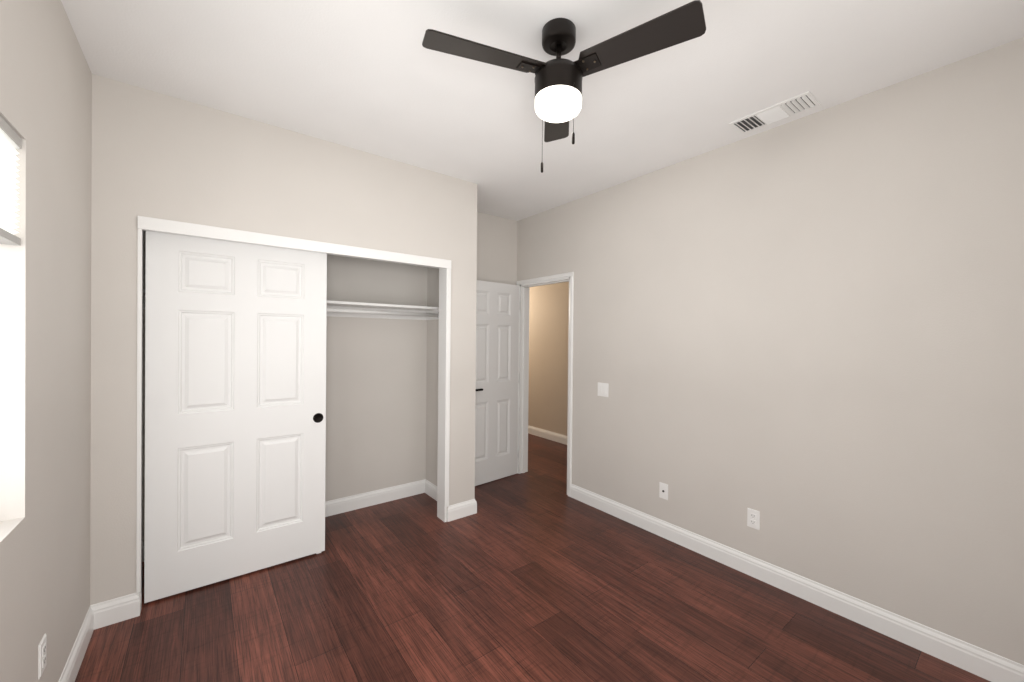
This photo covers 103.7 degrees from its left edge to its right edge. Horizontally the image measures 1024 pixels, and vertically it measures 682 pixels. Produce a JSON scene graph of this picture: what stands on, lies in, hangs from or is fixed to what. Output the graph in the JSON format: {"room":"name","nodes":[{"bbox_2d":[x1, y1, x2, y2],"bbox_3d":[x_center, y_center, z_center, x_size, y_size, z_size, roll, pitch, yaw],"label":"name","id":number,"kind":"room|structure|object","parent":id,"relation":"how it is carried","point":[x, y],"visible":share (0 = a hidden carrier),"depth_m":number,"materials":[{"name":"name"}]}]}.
{"room":"empty bedroom","nodes":[
{"label":"empty bedroom","id":0,"kind":"room"},
{"bbox_2d":[0,0,91,681],"bbox_3d":[-1.331,0.072,0.892,0.150,2.740,4.205,0,0,-38],"label":"wall","id":1,"kind":"structure","parent":0,"point":[45,305],"depth_m":1.41,"materials":[{"name":"paint"}]},
{"bbox_2d":[0,115,21,245],"bbox_3d":[-1.100,-0.449,0.667,0.050,0.328,1.396,0,0,-38],"label":"window shade","id":2,"kind":"object","parent":1,"relation":"attached to","point":[10,140],"visible":1,"depth_m":1.17,"materials":[{"name":"fabric"}]},
{"bbox_2d":[38,633,46,678],"bbox_3d":[-1.618,1.086,1.388,0.007,0.115,0.070,0,0,-38],"label":"electrical outlet","id":3,"kind":"object","parent":1,"relation":"attached to","point":[42,654],"visible":1,"depth_m":1.38,"materials":[{"name":"white plastic"}]},
{"bbox_2d":[58,602,101,681],"bbox_3d":[-1.084,1.385,0.698,0.015,0.120,3.270,0,0,-38],"label":"baseboard","id":4,"kind":"structure","parent":1,"relation":"attached to","point":[92,621],"depth_m":1.81,"materials":[{"name":"white wood"}]},
{"bbox_2d":[102,600,109,620],"bbox_3d":[-2.310,1.364,2.291,0.015,0.120,0.510,0,0,-38],"label":"baseboard","id":5,"kind":"structure","parent":1,"relation":"attached to","point":[106,604],"depth_m":2.01,"materials":[{"name":"white wood"}]},
{"bbox_2d":[90,74,476,604],"bbox_3d":[-1.427,0.058,2.976,2.240,2.740,0.785,0,0,-38],"label":"wall","id":6,"kind":"structure","parent":0,"point":[159,155],"depth_m":2.28,"materials":[{"name":"paint"}]},
{"bbox_2d":[144,230,326,602],"bbox_3d":[-1.625,0.408,2.451,0.905,2.042,0.039,0,0,-38],"label":"closet door","id":7,"kind":"structure","parent":6,"relation":"in","point":[235,393],"depth_m":2.40,"materials":[{"name":"white wood"}]},
{"bbox_2d":[143,289,438,319],"bbox_3d":[-1.548,-0.251,3.033,2.115,0.104,0.300,0,0,-38],"label":"closet shelf","id":8,"kind":"object","parent":6,"relation":"attached to","point":[359,309],"visible":0.27,"depth_m":3.36,"materials":[{"name":"paint"}]},
{"bbox_2d":[143,230,439,268],"bbox_3d":[-1.264,-0.606,2.682,1.778,0.030,0.095,0,0,-38],"label":"trim","id":9,"kind":"structure","parent":6,"relation":"attached to","point":[367,258],"depth_m":2.91,"materials":[{"name":"white wood"}]},
{"bbox_2d":[136,216,450,603],"bbox_3d":[-1.254,0.394,2.686,1.827,2.074,0.136,0,0,-38],"label":"trim","id":10,"kind":"structure","parent":6,"relation":"attached to","point":[188,229],"depth_m":2.58,"materials":[{"name":"white wood"}]},
{"bbox_2d":[422,479,457,516],"bbox_3d":[-0.658,1.371,3.563,0.045,0.120,0.510,0,0,-38],"label":"baseboard","id":11,"kind":"structure","parent":6,"relation":"attached to","point":[430,489],"depth_m":3.64,"materials":[{"name":"white wood"}]},
{"bbox_2d":[458,499,476,514],"bbox_3d":[-0.476,1.373,3.581,0.015,0.120,0.585,0,0,-38],"label":"baseboard","id":12,"kind":"structure","parent":6,"relation":"attached to","point":[470,506],"depth_m":3.31,"materials":[{"name":"white wood"}]},
{"bbox_2d":[142,212,516,541],"bbox_3d":[-1.254,0.056,3.497,3.150,2.740,0.170,0,0,-38],"label":"wall","id":13,"kind":"structure","parent":0,"point":[376,375],"depth_m":3.52,"materials":[{"name":"paint"}]},
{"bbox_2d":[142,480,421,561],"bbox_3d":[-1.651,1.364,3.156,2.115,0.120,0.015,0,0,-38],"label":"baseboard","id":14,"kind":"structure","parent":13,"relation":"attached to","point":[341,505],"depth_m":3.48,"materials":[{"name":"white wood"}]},
{"bbox_2d":[475,280,519,485],"bbox_3d":[-0.192,0.414,4.080,0.722,2.020,0.158,0,0,-38],"label":"entry door","id":15,"kind":"structure","parent":13,"relation":"in","point":[497,376],"depth_m":4.12,"materials":[{"name":"white wood"}]},
{"bbox_2d":[75,433,990,681],"bbox_3d":[-0.450,1.484,3.460,4.760,0.100,7.240,0,0,-38],"label":"floor","id":16,"kind":"structure","parent":0,"point":[535,573],"depth_m":2.11,"materials":[{"name":"laminate"}]},
{"bbox_2d":[61,0,1023,220],"bbox_3d":[-0.423,-1.366,3.442,4.760,0.120,7.240,0,0,-38],"label":"ceiling","id":17,"kind":"structure","parent":0,"point":[375,77],"depth_m":1.91,"materials":[{"name":"paint"}]},
{"bbox_2d":[422,0,705,172],"bbox_3d":[0.172,-1.012,1.595,0.959,0.552,0.978,0,0,-38],"label":"ceiling fan","id":18,"kind":"object","parent":17,"relation":"hanging from","point":[558,92],"visible":1,"depth_m":1.57,"materials":[{"name":"brown metal"}]},
{"bbox_2d":[729,91,820,133],"bbox_3d":[1.473,-1.276,2.270,0.190,0.014,0.397,0,0,-38],"label":"ceiling vent","id":19,"kind":"object","parent":17,"relation":"in","point":[798,104],"visible":1,"depth_m":2.25,"materials":[{"name":"white metal"}]},
{"bbox_2d":[528,282,568,435],"bbox_3d":[0.806,0.063,5.608,0.120,2.740,5.340,0,0,-38],"label":"wall","id":20,"kind":"structure","parent":0,"point":[548,357],"depth_m":5.81,"materials":[{"name":"paint"}]},
{"bbox_2d":[528,425,566,444],"bbox_3d":[0.740,1.372,5.575,0.015,0.120,5.100,0,0,-38],"label":"baseboard","id":21,"kind":"structure","parent":20,"relation":"attached to","point":[556,437],"depth_m":5.85,"materials":[{"name":"white wood"}]},
{"bbox_2d":[517,37,1023,664],"bbox_3d":[0.348,0.068,4.096,0.120,2.740,6.935,0,0,-38],"label":"wall","id":22,"kind":"structure","parent":0,"point":[805,335],"depth_m":2.17,"materials":[{"name":"paint"}]},
{"bbox_2d":[516,272,573,496],"bbox_3d":[0.353,0.397,4.087,0.152,2.082,0.837,0,0,-38],"label":"trim","id":23,"kind":"structure","parent":22,"relation":"attached to","point":[523,374],"depth_m":4.34,"materials":[{"name":"white wood"}]},
{"bbox_2d":[598,382,608,396],"bbox_3d":[0.775,0.416,3.433,0.010,0.116,0.116,0,0,-38],"label":"switch plate","id":24,"kind":"object","parent":22,"relation":"attached to","point":[603,389],"visible":1,"depth_m":3.43,"materials":[{"name":"white plastic"}]},
{"bbox_2d":[659,482,667,499],"bbox_3d":[1.120,1.112,2.977,0.015,0.115,0.070,0,0,-38],"label":"outlet","id":25,"kind":"object","parent":22,"relation":"attached to","point":[663,490],"visible":1,"depth_m":2.98,"materials":[{"name":"white plastic"}]},
{"bbox_2d":[747,508,759,529],"bbox_3d":[1.496,1.104,2.494,0.007,0.115,0.070,0,0,-38],"label":"electrical outlet","id":26,"kind":"object","parent":22,"relation":"attached to","point":[753,518],"visible":1,"depth_m":2.49,"materials":[{"name":"white plastic"}]},
{"bbox_2d":[570,484,1023,681],"bbox_3d":[1.462,1.398,2.530,0.015,0.120,3.005,0,0,-38],"label":"baseboard","id":27,"kind":"structure","parent":22,"relation":"attached to","point":[979,661],"depth_m":2.17,"materials":[{"name":"white wood"}]}
]}

